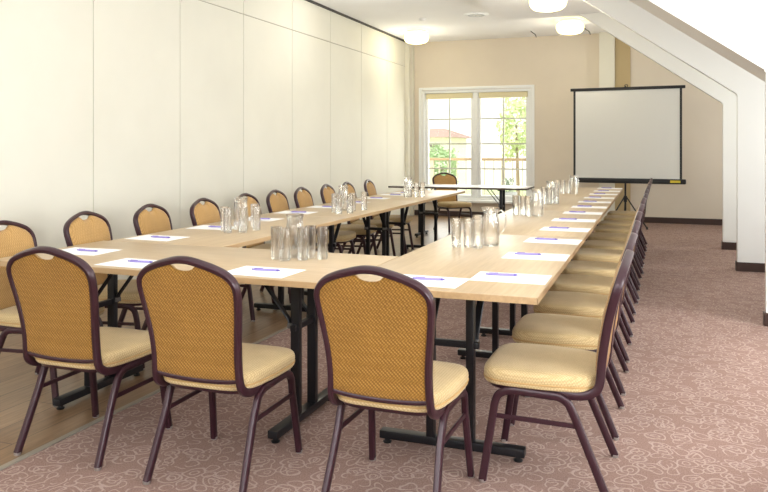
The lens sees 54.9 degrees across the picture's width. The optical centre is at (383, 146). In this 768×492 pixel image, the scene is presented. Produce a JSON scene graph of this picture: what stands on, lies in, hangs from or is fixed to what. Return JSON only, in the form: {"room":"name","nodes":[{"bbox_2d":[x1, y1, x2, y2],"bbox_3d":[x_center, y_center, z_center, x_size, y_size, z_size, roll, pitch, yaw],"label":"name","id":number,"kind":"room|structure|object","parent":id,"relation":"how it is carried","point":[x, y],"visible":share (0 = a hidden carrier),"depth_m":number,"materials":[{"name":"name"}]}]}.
{"room":"conference room","nodes":[
{"label":"conference room","id":0,"kind":"room"},
{"bbox_2d":[0,0,404,279],"bbox_3d":[-2.325,-0.350,6.708,0.080,3.320,16.200,0,0,20],"label":"wall","id":1,"kind":"structure","parent":0,"point":[111,109],"depth_m":7.39,"materials":[{"name":"beige"}]},
{"bbox_2d":[305,0,404,41],"bbox_3d":[-2.276,-1.999,6.690,0.045,0.022,16.200,0,0,20],"label":"trim","id":2,"kind":"structure","parent":1,"relation":"attached to","point":[310,1],"depth_m":11.50,"materials":[{"name":"grey"}]},
{"bbox_2d":[405,42,414,214],"bbox_3d":[0.496,-0.350,14.152,0.100,3.320,0.280,0,0,20],"label":"trim","id":3,"kind":"structure","parent":1,"relation":"attached to","point":[409,48],"depth_m":14.16,"materials":[{"name":"paint"}]},
{"bbox_2d":[0,215,482,465],"bbox_3d":[-1.372,1.340,6.359,1.950,0.060,16.200,0,0,20],"label":"floor","id":4,"kind":"structure","parent":0,"point":[18,379],"depth_m":4.10,"materials":[{"name":"brown wood"}]},
{"bbox_2d":[0,220,106,406],"bbox_3d":[-1.859,0.857,4.010,0.572,0.906,0.453,0,0,15],"label":"banquet chair","id":5,"kind":"object","parent":4,"relation":"on","point":[17,237],"visible":0.34,"depth_m":3.99,"materials":[{"name":"fabric"}]},
{"bbox_2d":[63,211,144,369],"bbox_3d":[-1.640,0.857,4.620,0.572,0.906,0.453,0,0,13],"label":"banquet chair","id":6,"kind":"object","parent":4,"relation":"on","point":[76,231],"visible":0.42,"depth_m":4.56,"materials":[{"name":"fabric"}]},
{"bbox_2d":[133,203,172,329],"bbox_3d":[-1.422,0.857,5.222,0.572,0.906,0.453,0,0,14],"label":"banquet chair","id":7,"kind":"object","parent":4,"relation":"on","point":[158,219],"visible":0.2,"depth_m":5.22,"materials":[{"name":"fabric"}]},
{"bbox_2d":[0,241,398,443],"bbox_3d":[-0.950,0.938,3.766,1.890,0.745,0.820,0,0,20],"label":"folding table","id":8,"kind":"object","parent":4,"relation":"on","point":[227,258],"visible":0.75,"depth_m":3.65,"materials":[{"name":"brown wood"}]},
{"bbox_2d":[62,247,119,255],"bbox_3d":[-1.623,0.564,4.002,0.320,0.001,0.230,0,0,19],"label":"paper sheet","id":9,"kind":"object","parent":8,"relation":"on","point":[73,250],"visible":0.71,"depth_m":3.99,"materials":[{"name":"white"}]},
{"bbox_2d":[95,258,156,267],"bbox_3d":[-1.198,0.564,3.591,0.320,0.001,0.230,0,0,22],"label":"paper sheet","id":10,"kind":"object","parent":8,"relation":"on","point":[124,262],"visible":0.64,"depth_m":3.58,"materials":[{"name":"white"}]},
{"bbox_2d":[228,266,304,277],"bbox_3d":[-0.547,0.564,3.347,0.320,0.001,0.230,0,0,22],"label":"paper sheet","id":11,"kind":"object","parent":8,"relation":"on","point":[245,270],"visible":0.86,"depth_m":3.32,"materials":[{"name":"white"}]},
{"bbox_2d":[271,226,281,258],"bbox_3d":[-0.545,0.484,3.746,0.057,0.162,0.057,0,0,20],"label":"water glass","id":12,"kind":"object","parent":8,"relation":"on","point":[275,254],"visible":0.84,"depth_m":3.72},
{"bbox_2d":[279,227,290,260],"bbox_3d":[-0.493,0.484,3.684,0.057,0.162,0.057,0,0,36],"label":"water glass","id":13,"kind":"object","parent":8,"relation":"on","point":[284,232],"visible":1,"depth_m":3.66,"materials":[{"name":"glass"}]},
{"bbox_2d":[286,213,303,257],"bbox_3d":[-0.465,0.455,3.821,0.100,0.220,0.135,0,0,-31],"label":"water jug","id":14,"kind":"object","parent":8,"relation":"on","point":[294,220],"visible":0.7,"depth_m":3.77,"materials":[{"name":"clear glass"}]},
{"bbox_2d":[297,227,308,260],"bbox_3d":[-0.406,0.484,3.705,0.057,0.162,0.057,0,0,-39],"label":"water glass","id":15,"kind":"object","parent":8,"relation":"on","point":[302,232],"visible":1,"depth_m":3.68,"materials":[{"name":"glass"}]},
{"bbox_2d":[305,225,315,257],"bbox_3d":[-0.373,0.484,3.779,0.057,0.162,0.057,0,0,-23],"label":"water glass","id":16,"kind":"object","parent":8,"relation":"on","point":[312,228],"visible":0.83,"depth_m":3.75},
{"bbox_2d":[317,226,327,259],"bbox_3d":[-0.310,0.484,3.734,0.057,0.162,0.057,0,0,-8],"label":"water glass","id":17,"kind":"object","parent":8,"relation":"on","point":[322,231],"visible":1,"depth_m":3.71,"materials":[{"name":"glass"}]},
{"bbox_2d":[109,214,351,311],"bbox_3d":[-0.962,0.938,5.226,0.800,0.745,1.898,0,0,20],"label":"folding table","id":18,"kind":"object","parent":4,"relation":"on","point":[198,237],"visible":0.2,"depth_m":4.89,"materials":[{"name":"brown wood"}]},
{"bbox_2d":[125,235,187,240],"bbox_3d":[-1.406,0.564,4.594,0.320,0.001,0.230,0,0,22],"label":"paper sheet","id":19,"kind":"object","parent":18,"relation":"on","point":[144,237],"visible":1,"depth_m":4.56,"materials":[{"name":"white"}]},
{"bbox_2d":[185,225,233,229],"bbox_3d":[-1.190,0.564,5.185,0.320,0.001,0.230,0,0,18],"label":"paper sheet","id":20,"kind":"object","parent":18,"relation":"on","point":[200,226],"visible":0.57,"depth_m":5.18,"materials":[{"name":"white"}]},
{"bbox_2d":[220,206,228,230],"bbox_3d":[-1.072,0.484,4.982,0.057,0.162,0.057,0,0,20],"label":"water glass","id":21,"kind":"object","parent":18,"relation":"on","point":[221,208],"visible":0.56,"depth_m":4.96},
{"bbox_2d":[223,208,231,232],"bbox_3d":[-1.028,0.484,4.870,0.057,0.162,0.057,0,0,36],"label":"water glass","id":22,"kind":"object","parent":18,"relation":"on","point":[227,212],"visible":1,"depth_m":4.85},
{"bbox_2d":[234,197,248,229],"bbox_3d":[-0.977,0.455,5.052,0.100,0.220,0.135,0,0,-3],"label":"water jug","id":23,"kind":"object","parent":18,"relation":"on","point":[240,202],"visible":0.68,"depth_m":5.03,"materials":[{"name":"clear glass"}]},
{"bbox_2d":[239,208,246,232],"bbox_3d":[-0.930,0.484,4.877,0.057,0.162,0.057,0,0,-39],"label":"water glass","id":24,"kind":"object","parent":18,"relation":"on","point":[242,211],"visible":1,"depth_m":4.85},
{"bbox_2d":[252,206,260,230],"bbox_3d":[-0.865,0.484,5.024,0.057,0.162,0.057,0,0,-8],"label":"water glass","id":25,"kind":"object","parent":18,"relation":"on","point":[256,210],"visible":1,"depth_m":5.00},
{"bbox_2d":[190,198,276,321],"bbox_3d":[-1.191,0.857,5.825,0.572,0.906,0.453,0,0,14],"label":"banquet chair","id":26,"kind":"object","parent":4,"relation":"on","point":[209,212],"visible":0.19,"depth_m":5.78,"materials":[{"name":"fabric"}]},
{"bbox_2d":[234,193,290,304],"bbox_3d":[-0.971,0.857,6.432,0.572,0.906,0.453,0,0,15],"label":"banquet chair","id":27,"kind":"object","parent":4,"relation":"on","point":[251,199],"visible":0.21,"depth_m":6.44,"materials":[{"name":"fabric"}]},
{"bbox_2d":[266,189,328,286],"bbox_3d":[-0.784,0.857,6.971,0.572,0.906,0.453,0,0,15],"label":"banquet chair","id":28,"kind":"object","parent":4,"relation":"on","point":[278,202],"visible":0.22,"depth_m":6.96,"materials":[{"name":"fabric"}]},
{"bbox_2d":[294,187,355,253],"bbox_3d":[-0.591,0.857,7.463,0.572,0.906,0.453,0,0,14],"label":"banquet chair","id":29,"kind":"object","parent":4,"relation":"on","point":[304,198],"visible":0.41,"depth_m":7.41,"materials":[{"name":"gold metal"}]},
{"bbox_2d":[267,199,421,294],"bbox_3d":[-0.308,0.938,7.013,0.800,0.745,1.898,0,0,20],"label":"folding table","id":30,"kind":"object","parent":4,"relation":"on","point":[374,207],"visible":0.36,"depth_m":6.91,"materials":[{"name":"brown wood"}]},
{"bbox_2d":[331,193,337,212],"bbox_3d":[-0.427,0.484,6.397,0.057,0.162,0.057,0,0,20],"label":"water glass","id":31,"kind":"object","parent":30,"relation":"on","point":[333,203],"visible":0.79,"depth_m":6.37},
{"bbox_2d":[335,195,341,213],"bbox_3d":[-0.381,0.484,6.231,0.057,0.162,0.057,0,0,36],"label":"water glass","id":32,"kind":"object","parent":30,"relation":"on","point":[338,198],"visible":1,"depth_m":6.21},
{"bbox_2d":[338,185,347,210],"bbox_3d":[-0.356,0.455,6.587,0.100,0.220,0.135,0,0,-34],"label":"water jug","id":33,"kind":"object","parent":30,"relation":"on","point":[343,189],"visible":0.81,"depth_m":6.56,"materials":[{"name":"clear glass"}]},
{"bbox_2d":[347,194,352,213],"bbox_3d":[-0.288,0.484,6.282,0.057,0.162,0.057,0,0,-39],"label":"water glass","id":34,"kind":"object","parent":30,"relation":"on","point":[349,196],"visible":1,"depth_m":6.26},
{"bbox_2d":[361,192,366,209],"bbox_3d":[-0.177,0.484,6.614,0.057,0.162,0.057,0,0,-8],"label":"water glass","id":35,"kind":"object","parent":30,"relation":"on","point":[363,194],"visible":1,"depth_m":6.59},
{"bbox_2d":[320,184,377,254],"bbox_3d":[-0.381,0.857,8.057,0.572,0.906,0.453,0,0,14],"label":"banquet chair","id":36,"kind":"object","parent":4,"relation":"on","point":[325,193],"visible":0.47,"depth_m":7.94,"materials":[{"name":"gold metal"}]},
{"bbox_2d":[342,182,395,255],"bbox_3d":[-0.186,0.857,8.583,0.572,0.906,0.453,0,0,14],"label":"banquet chair","id":37,"kind":"object","parent":4,"relation":"on","point":[351,189],"visible":0.27,"depth_m":8.60,"materials":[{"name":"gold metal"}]},
{"bbox_2d":[364,179,413,253],"bbox_3d":[0.054,0.857,9.218,0.572,0.906,0.453,0,0,13],"label":"banquet chair","id":38,"kind":"object","parent":4,"relation":"on","point":[369,187],"visible":0.44,"depth_m":9.13,"materials":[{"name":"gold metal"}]},
{"bbox_2d":[356,190,464,255],"bbox_3d":[0.347,0.938,8.800,0.800,0.745,1.898,0,0,20],"label":"folding table","id":39,"kind":"object","parent":4,"relation":"on","point":[430,195],"visible":0.52,"depth_m":8.45,"materials":[{"name":"brown wood"}]},
{"bbox_2d":[403,177,411,196],"bbox_3d":[0.269,0.455,8.344,0.100,0.220,0.135,0,0,2],"label":"water jug","id":40,"kind":"object","parent":39,"relation":"on","point":[407,191],"visible":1,"depth_m":8.32,"materials":[{"name":"clear glass"}]},
{"bbox_2d":[414,182,418,196],"bbox_3d":[0.368,0.484,8.363,0.057,0.162,0.057,0,0,36],"label":"water glass","id":41,"kind":"object","parent":39,"relation":"on","point":[416,185],"visible":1,"depth_m":8.34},
{"bbox_2d":[420,182,424,196],"bbox_3d":[0.438,0.484,8.380,0.057,0.162,0.057,0,0,-39],"label":"water glass","id":42,"kind":"object","parent":39,"relation":"on","point":[422,184],"visible":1,"depth_m":8.36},
{"bbox_2d":[432,172,471,232],"bbox_3d":[1.068,0.857,11.590,0.453,0.906,0.572,0,0,-26],"label":"banquet chair","id":43,"kind":"object","parent":4,"relation":"on","point":[451,202],"visible":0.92,"depth_m":11.68,"materials":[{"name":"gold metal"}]},
{"bbox_2d":[388,184,533,237],"bbox_3d":[1.121,0.938,10.739,2.000,0.745,0.700,0,0,20],"label":"folding table","id":44,"kind":"object","parent":4,"relation":"on","point":[501,188],"visible":0.54,"depth_m":10.58,"materials":[{"name":"brown"}]},
{"bbox_2d":[0,223,767,491],"bbox_3d":[1.844,1.340,5.182,4.900,0.060,16.200,0,0,20],"label":"floor","id":45,"kind":"structure","parent":0,"point":[694,417],"depth_m":3.44,"materials":[{"name":"carpet"}]},
{"bbox_2d":[6,246,172,470],"bbox_3d":[-1.292,0.857,3.264,0.453,0.906,0.572,0,0,20],"label":"banquet chair","id":46,"kind":"object","parent":45,"relation":"on","point":[56,298],"visible":0.9,"depth_m":3.08,"materials":[{"name":"brown"}]},
{"bbox_2d":[0,317,305,470],"bbox_3d":[-0.457,1.308,6.024,0.032,0.005,16.200,0,0,20],"label":"trim","id":47,"kind":"structure","parent":45,"relation":"on","point":[124,407],"depth_m":3.43,"materials":[{"name":"beige"}]},
{"bbox_2d":[136,256,302,491],"bbox_3d":[-0.656,0.857,2.993,0.453,0.906,0.572,0,0,20],"label":"banquet chair","id":48,"kind":"object","parent":45,"relation":"on","point":[193,317],"visible":1,"depth_m":2.81,"materials":[{"name":"fabric"}]},
{"bbox_2d":[314,265,473,491],"bbox_3d":[0.048,0.857,2.768,0.453,0.906,0.572,0,0,22],"label":"banquet chair","id":49,"kind":"object","parent":45,"relation":"on","point":[378,336],"visible":1,"depth_m":2.58,"materials":[{"name":"fabric"}]},
{"bbox_2d":[357,233,583,462],"bbox_3d":[0.525,0.938,3.836,0.826,0.745,1.961,0,0,20],"label":"folding table","id":50,"kind":"object","parent":45,"relation":"on","point":[438,258],"visible":0.67,"depth_m":3.30,"materials":[{"name":"brown wood"}]},
{"bbox_2d":[404,274,468,287],"bbox_3d":[0.178,0.564,3.119,0.320,0.001,0.230,0,0,22],"label":"paper sheet","id":51,"kind":"object","parent":50,"relation":"on","point":[449,282],"visible":0.57,"depth_m":3.10,"materials":[{"name":"white"}]},
{"bbox_2d":[413,276,444,279],"bbox_3d":[0.190,0.557,3.136,0.140,0.012,0.010,0,0,15],"label":"ballpoint pen","id":52,"kind":"object","parent":51,"relation":"on","point":[416,277],"visible":0.95,"depth_m":3.13,"materials":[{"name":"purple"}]},
{"bbox_2d":[451,218,460,246],"bbox_3d":[0.409,0.484,4.185,0.057,0.162,0.057,0,0,20],"label":"water glass","id":53,"kind":"object","parent":50,"relation":"on","point":[455,222],"visible":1,"depth_m":4.16,"materials":[{"name":"glass"}]},
{"bbox_2d":[463,218,472,247],"bbox_3d":[0.477,0.484,4.181,0.057,0.162,0.057,0,0,36],"label":"water glass","id":54,"kind":"object","parent":50,"relation":"on","point":[467,222],"visible":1,"depth_m":4.16,"materials":[{"name":"glass"}]},
{"bbox_2d":[473,218,482,248],"bbox_3d":[0.526,0.484,4.142,0.057,0.162,0.057,0,0,-23],"label":"water glass","id":55,"kind":"object","parent":50,"relation":"on","point":[477,222],"visible":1,"depth_m":4.12,"materials":[{"name":"glass"}]},
{"bbox_2d":[481,207,505,245],"bbox_3d":[0.625,0.455,4.243,0.134,0.220,0.100,0,0,24],"label":"water jug","id":56,"kind":"object","parent":50,"relation":"on","point":[491,233],"visible":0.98,"depth_m":4.21,"materials":[{"name":"clear glass"}]},
{"bbox_2d":[469,271,551,284],"bbox_3d":[0.548,0.564,3.191,0.320,0.001,0.230,0,0,20],"label":"paper sheet","id":57,"kind":"object","parent":50,"relation":"on","point":[481,276],"visible":1,"depth_m":3.17,"materials":[{"name":"white"}]},
{"bbox_2d":[486,272,516,275],"bbox_3d":[0.516,0.557,3.240,0.140,0.012,0.011,0,0,13],"label":"ballpoint pen","id":58,"kind":"object","parent":57,"relation":"on","point":[489,273],"visible":1,"depth_m":3.24,"materials":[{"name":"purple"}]},
{"bbox_2d":[502,252,569,260],"bbox_3d":[0.784,0.564,3.815,0.320,0.001,0.230,0,0,19],"label":"paper sheet","id":59,"kind":"object","parent":50,"relation":"on","point":[510,255],"visible":0.93,"depth_m":3.81,"materials":[{"name":"white"}]},
{"bbox_2d":[523,238,581,244],"bbox_3d":[1.014,0.564,4.441,0.320,0.001,0.230,0,0,21],"label":"paper sheet","id":60,"kind":"object","parent":50,"relation":"on","point":[532,240],"visible":0.93,"depth_m":4.41,"materials":[{"name":"white"}]},
{"bbox_2d":[461,209,604,336],"bbox_3d":[1.200,0.938,5.681,0.826,0.745,1.961,0,0,20],"label":"folding table","id":61,"kind":"object","parent":45,"relation":"on","point":[519,224],"visible":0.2,"depth_m":5.33,"materials":[{"name":"brown wood"}]},
{"bbox_2d":[512,195,518,214],"bbox_3d":[1.098,0.484,6.169,0.057,0.162,0.057,0,0,20],"label":"water glass","id":62,"kind":"object","parent":61,"relation":"on","point":[515,198],"visible":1,"depth_m":6.14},
{"bbox_2d":[520,195,525,215],"bbox_3d":[1.152,0.484,6.128,0.057,0.162,0.057,0,0,36],"label":"water glass","id":63,"kind":"object","parent":61,"relation":"on","point":[522,211],"visible":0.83,"depth_m":6.10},
{"bbox_2d":[524,196,530,215],"bbox_3d":[1.175,0.484,6.045,0.057,0.162,0.057,0,0,-39],"label":"water glass","id":64,"kind":"object","parent":61,"relation":"on","point":[527,199],"visible":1,"depth_m":6.02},
{"bbox_2d":[531,189,546,215],"bbox_3d":[1.261,0.455,6.055,0.100,0.220,0.135,0,0,-15],"label":"water jug","id":65,"kind":"object","parent":61,"relation":"on","point":[537,203],"visible":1,"depth_m":6.03,"materials":[{"name":"clear glass"}]},
{"bbox_2d":[540,227,590,231],"bbox_3d":[1.241,0.564,5.068,0.320,0.001,0.230,0,0,21],"label":"paper sheet","id":66,"kind":"object","parent":61,"relation":"on","point":[543,228],"visible":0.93,"depth_m":5.05,"materials":[{"name":"white"}]},
{"bbox_2d":[551,218,595,221],"bbox_3d":[1.463,0.564,5.697,0.320,0.001,0.230,0,0,20],"label":"paper sheet","id":67,"kind":"object","parent":61,"relation":"on","point":[554,219],"visible":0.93,"depth_m":5.67,"materials":[{"name":"white"}]},
{"bbox_2d":[562,211,602,214],"bbox_3d":[1.698,0.564,6.322,0.320,0.001,0.230,0,0,19],"label":"paper sheet","id":68,"kind":"object","parent":61,"relation":"on","point":[565,212],"visible":0.93,"depth_m":6.27,"materials":[{"name":"white"}]},
{"bbox_2d":[478,249,633,491],"bbox_3d":[0.713,0.857,3.002,0.572,0.906,0.453,0,0,21],"label":"banquet chair","id":69,"kind":"object","parent":45,"relation":"on","point":[563,375],"visible":1,"depth_m":2.85,"materials":[{"name":"fabric"}]},
{"bbox_2d":[519,196,615,260],"bbox_3d":[1.876,0.938,7.526,0.826,0.745,1.961,0,0,20],"label":"folding table","id":70,"kind":"object","parent":45,"relation":"on","point":[565,202],"visible":0.1,"depth_m":7.27,"materials":[{"name":"brown wood"}]},
{"bbox_2d":[546,187,551,203],"bbox_3d":[1.640,0.484,7.344,0.057,0.162,0.057,0,0,36],"label":"water glass","id":71,"kind":"object","parent":70,"relation":"on","point":[548,189],"visible":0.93,"depth_m":7.32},
{"bbox_2d":[546,181,558,202],"bbox_3d":[1.692,0.455,7.463,0.100,0.220,0.135,0,0,-15],"label":"water jug","id":72,"kind":"object","parent":70,"relation":"on","point":[549,183],"visible":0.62,"depth_m":7.44,"materials":[{"name":"clear glass"}]},
{"bbox_2d":[553,187,558,203],"bbox_3d":[1.717,0.484,7.380,0.057,0.162,0.057,0,0,-23],"label":"water glass","id":73,"kind":"object","parent":70,"relation":"on","point":[555,189],"visible":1,"depth_m":7.36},
{"bbox_2d":[510,232,637,440],"bbox_3d":[0.928,0.857,3.585,0.572,0.906,0.453,0,0,21],"label":"banquet chair","id":74,"kind":"object","parent":45,"relation":"on","point":[570,331],"visible":0.51,"depth_m":3.47,"materials":[{"name":"fabric"}]},
{"bbox_2d":[533,220,640,395],"bbox_3d":[1.147,0.857,4.175,0.572,0.906,0.453,0,0,20],"label":"banquet chair","id":75,"kind":"object","parent":45,"relation":"on","point":[591,305],"visible":0.45,"depth_m":4.05,"materials":[{"name":"fabric"}]},
{"bbox_2d":[559,187,622,240],"bbox_3d":[2.552,0.938,9.371,0.826,0.745,1.961,0,0,20],"label":"folding table","id":76,"kind":"object","parent":45,"relation":"on","point":[582,192],"visible":0.12,"depth_m":9.19,"materials":[{"name":"brown wood"}]},
{"bbox_2d":[560,180,564,193],"bbox_3d":[2.166,0.484,8.983,0.057,0.162,0.057,0,0,36],"label":"water glass","id":77,"kind":"object","parent":76,"relation":"on","point":[562,182],"visible":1,"depth_m":8.96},
{"bbox_2d":[569,175,578,193],"bbox_3d":[2.294,0.455,8.944,0.100,0.220,0.135,0,0,2],"label":"water jug","id":78,"kind":"object","parent":76,"relation":"on","point":[573,185],"visible":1,"depth_m":8.92,"materials":[{"name":"clear glass"}]},
{"bbox_2d":[549,211,642,362],"bbox_3d":[1.365,0.857,4.772,0.572,0.906,0.453,0,0,20],"label":"banquet chair","id":79,"kind":"object","parent":45,"relation":"on","point":[593,284],"visible":0.35,"depth_m":4.65,"materials":[{"name":"fabric"}]},
{"bbox_2d":[562,204,644,336],"bbox_3d":[1.591,0.857,5.374,0.572,0.906,0.453,0,0,20],"label":"banquet chair","id":80,"kind":"object","parent":45,"relation":"on","point":[598,268],"visible":0.27,"depth_m":5.25,"materials":[{"name":"fabric"}]},
{"bbox_2d":[572,197,646,314],"bbox_3d":[1.845,0.857,6.051,0.572,0.906,0.453,0,0,21],"label":"banquet chair","id":81,"kind":"object","parent":45,"relation":"on","point":[584,254],"visible":0.39,"depth_m":5.92,"materials":[{"name":"fabric"}]},
{"bbox_2d":[581,193,647,299],"bbox_3d":[2.054,0.857,6.596,0.572,0.906,0.453,0,0,19],"label":"banquet chair","id":82,"kind":"object","parent":45,"relation":"on","point":[599,244],"visible":0.23,"depth_m":6.48,"materials":[{"name":"fabric"}]},
{"bbox_2d":[587,189,648,286],"bbox_3d":[2.283,0.857,7.217,0.572,0.906,0.453,0,0,21],"label":"banquet chair","id":83,"kind":"object","parent":45,"relation":"on","point":[596,235],"visible":0.3,"depth_m":7.10,"materials":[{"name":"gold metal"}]},
{"bbox_2d":[594,185,650,273],"bbox_3d":[2.543,0.857,7.896,0.572,0.906,0.453,0,0,19],"label":"banquet chair","id":84,"kind":"object","parent":45,"relation":"on","point":[601,228],"visible":0.4,"depth_m":7.74,"materials":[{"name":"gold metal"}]},
{"bbox_2d":[599,183,650,264],"bbox_3d":[2.761,0.857,8.478,0.572,0.906,0.453,0,0,20],"label":"banquet chair","id":85,"kind":"object","parent":45,"relation":"on","point":[603,222],"visible":0.23,"depth_m":8.39,"materials":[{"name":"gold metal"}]},
{"bbox_2d":[570,84,685,229],"bbox_3d":[3.960,0.150,12.039,1.780,2.320,0.625,0,0,25],"label":"projection screen","id":86,"kind":"object","parent":45,"relation":"on","point":[624,134],"visible":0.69,"depth_m":11.92,"materials":[{"name":"white fabric"}]},
{"bbox_2d":[603,180,652,256],"bbox_3d":[3.005,0.857,9.117,0.572,0.906,0.453,0,0,21],"label":"banquet chair","id":87,"kind":"object","parent":45,"relation":"on","point":[607,217],"visible":0.23,"depth_m":9.01,"materials":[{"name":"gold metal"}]},
{"bbox_2d":[607,178,652,248],"bbox_3d":[3.246,0.857,9.765,0.572,0.906,0.453,0,0,21],"label":"banquet chair","id":88,"kind":"object","parent":45,"relation":"on","point":[630,213],"visible":0.1,"depth_m":9.68,"materials":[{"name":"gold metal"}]},
{"bbox_2d":[312,0,605,41],"bbox_3d":[0.946,-2.060,5.564,7.050,0.100,16.300,0,0,20],"label":"ceiling","id":89,"kind":"structure","parent":0,"point":[446,20],"depth_m":11.76,"materials":[{"name":"paint"}]},
{"bbox_2d":[404,29,428,43],"bbox_3d":[0.561,-1.896,12.787,0.430,0.228,0.430,0,0,20],"label":"ceiling lamp","id":90,"kind":"object","parent":89,"relation":"attached to","point":[413,36],"visible":1,"depth_m":12.63,"materials":[{"name":"white"}]},
{"bbox_2d":[464,12,488,16],"bbox_3d":[1.397,-2.000,11.203,0.380,0.020,0.380,0,0,20],"label":"ceiling vent","id":91,"kind":"object","parent":89,"relation":"in","point":[470,14],"visible":1,"depth_m":11.15,"materials":[{"name":"white"}]},
{"bbox_2d":[556,18,583,34],"bbox_3d":[2.943,-1.896,11.702,0.430,0.228,0.430,0,0,20],"label":"ceiling lamp","id":92,"kind":"object","parent":89,"relation":"attached to","point":[568,26],"visible":1,"depth_m":11.55,"materials":[{"name":"white"}]},
{"bbox_2d":[477,0,601,19],"bbox_3d":[1.513,-1.910,3.652,4.470,0.200,13.100,0,0,20],"label":"ceiling","id":93,"kind":"structure","parent":0,"point":[502,9],"depth_m":9.74,"materials":[{"name":"paint"}]},
{"bbox_2d":[529,0,566,11],"bbox_3d":[1.910,-1.696,8.619,0.430,0.228,0.430,0,0,20],"label":"ceiling lamp","id":94,"kind":"object","parent":93,"relation":"attached to","point":[536,5],"visible":1,"depth_m":8.49,"materials":[{"name":"white"}]},
{"bbox_2d":[415,33,721,218],"bbox_3d":[3.765,-0.350,13.264,7.050,3.320,0.300,0,0,20],"label":"wall","id":95,"kind":"structure","parent":0,"point":[555,65],"depth_m":13.31,"materials":[{"name":"paint"}]},
{"bbox_2d":[419,85,533,203],"bbox_3d":[1.722,-0.048,13.895,2.280,2.175,0.320,0,0,20],"label":"window","id":96,"kind":"structure","parent":95,"relation":"in","point":[527,91],"depth_m":13.89,"materials":[{"name":"white"}]},
{"bbox_2d":[426,93,472,98],"bbox_3d":[1.238,-0.968,14.070,0.910,0.105,0.035,0,0,20],"label":"roller blind","id":97,"kind":"object","parent":96,"relation":"attached to","point":[428,95],"depth_m":14.05,"materials":[{"name":"beige"}]},
{"bbox_2d":[479,91,527,97],"bbox_3d":[2.205,-0.968,13.716,0.910,0.105,0.035,0,0,20],"label":"roller blind","id":98,"kind":"object","parent":96,"relation":"attached to","point":[482,94],"depth_m":13.70,"materials":[{"name":"beige"}]},
{"bbox_2d":[414,210,721,224],"bbox_3d":[3.757,1.260,13.097,6.750,0.100,0.020,0,0,20],"label":"baseboard","id":99,"kind":"structure","parent":95,"relation":"attached to","point":[452,213],"depth_m":12.70,"materials":[{"name":"brown wood"}]},
{"bbox_2d":[599,32,614,220],"bbox_3d":[3.913,-0.350,12.986,0.260,3.320,0.120,0,0,20],"label":"trim","id":100,"kind":"structure","parent":95,"relation":"attached to","point":[606,40],"depth_m":12.93,"materials":[{"name":"paint"}]},
{"bbox_2d":[615,37,630,210],"bbox_3d":[4.173,-0.350,12.939,0.260,3.320,0.030,0,0,20],"label":"trim","id":101,"kind":"structure","parent":95,"relation":"attached to","point":[622,50],"depth_m":12.93,"materials":[{"name":"paint"}]},
{"bbox_2d":[581,13,736,242],"bbox_3d":[4.268,-0.250,9.555,3.356,3.120,0.120,0,0,20],"label":"wall","id":102,"kind":"structure","parent":0,"point":[728,99],"depth_m":9.49,"materials":[{"name":"white paint"}]},
{"bbox_2d":[721,241,736,249],"bbox_3d":[5.092,1.262,9.246,1.594,0.095,0.134,0,0,20],"label":"baseboard","id":103,"kind":"structure","parent":102,"relation":"attached to","point":[724,245],"depth_m":9.43,"materials":[{"name":"brown wood"}]},
{"bbox_2d":[583,0,764,262],"bbox_3d":[3.662,-0.250,7.903,3.356,3.120,0.100,0,0,20],"label":"ceiling beam","id":104,"kind":"structure","parent":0,"point":[749,90],"depth_m":7.82,"materials":[{"name":"white paint"}]},
{"bbox_2d":[735,261,764,272],"bbox_3d":[4.487,1.262,7.593,1.594,0.095,0.114,0,0,20],"label":"baseboard","id":105,"kind":"structure","parent":104,"relation":"attached to","point":[739,266],"depth_m":7.77,"materials":[{"name":"brown wood"}]},
{"bbox_2d":[629,0,767,312],"bbox_3d":[2.826,-0.250,5.706,3.417,3.120,0.560,0,0,20],"label":"wall","id":106,"kind":"structure","parent":0,"point":[736,30],"depth_m":5.51,"materials":[{"name":"white paint"}]},
{"bbox_2d":[763,311,767,325],"bbox_3d":[3.567,1.262,5.161,1.649,0.095,0.074,0,0,20],"label":"baseboard","id":107,"kind":"structure","parent":106,"relation":"attached to","point":[765,315],"depth_m":5.41,"materials":[{"name":"brown wood"}]},
{"label":"outside","id":108,"kind":"structure","parent":0,"visible":0},
{"bbox_3d":[2.357,1.350,15.164,12.000,0.120,2.300,0,0,20],"label":"terrace","id":109,"kind":"object","parent":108,"visible":0},
{"bbox_2d":[429,158,525,194],"bbox_3d":[2.043,0.762,15.758,7.020,1.055,0.080,0,0,20],"label":"balcony railing","id":110,"kind":"object","parent":109,"relation":"on","point":[432,160],"visible":0.13,"depth_m":15.71,"materials":[{"name":"beige"}]},
{"bbox_2d":[502,178,516,195],"bbox_3d":[2.402,0.937,14.296,0.350,0.706,0.350,0,0,20],"label":"planter","id":111,"kind":"object","parent":109,"relation":"on","point":[508,183],"visible":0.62,"depth_m":14.21,"materials":[{"name":"grey"}]},
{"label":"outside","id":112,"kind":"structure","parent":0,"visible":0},
{"bbox_2d":[467,189,525,194],"bbox_3d":[2.452,4.560,50.325,90.000,0.100,63.800,0,0,20],"label":"ground","id":113,"kind":"structure","parent":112,"point":[496,192],"depth_m":73.34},
{"bbox_2d":[429,145,458,182],"bbox_3d":[1.671,2.192,21.254,1.078,4.641,1.067,0,0,-41],"label":"leafy tree","id":114,"kind":"object","parent":113,"relation":"on","point":[442,152],"visible":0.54,"depth_m":21.05,"materials":[{"name":"green plant"}]},
{"bbox_2d":[429,129,470,194],"bbox_3d":[1.842,1.710,44.585,6.200,5.600,5.800,0,0,20],"label":"house","id":115,"kind":"structure","parent":113,"relation":"on","point":[435,135],"depth_m":43.68,"materials":[{"name":"white"}]},
{"bbox_2d":[495,97,525,195],"bbox_3d":[5.360,1.045,29.938,1.499,6.934,1.520,0,0,-15],"label":"leafy tree","id":116,"kind":"object","parent":113,"relation":"on","point":[517,106],"visible":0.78,"depth_m":29.82,"materials":[{"name":"green plant"}]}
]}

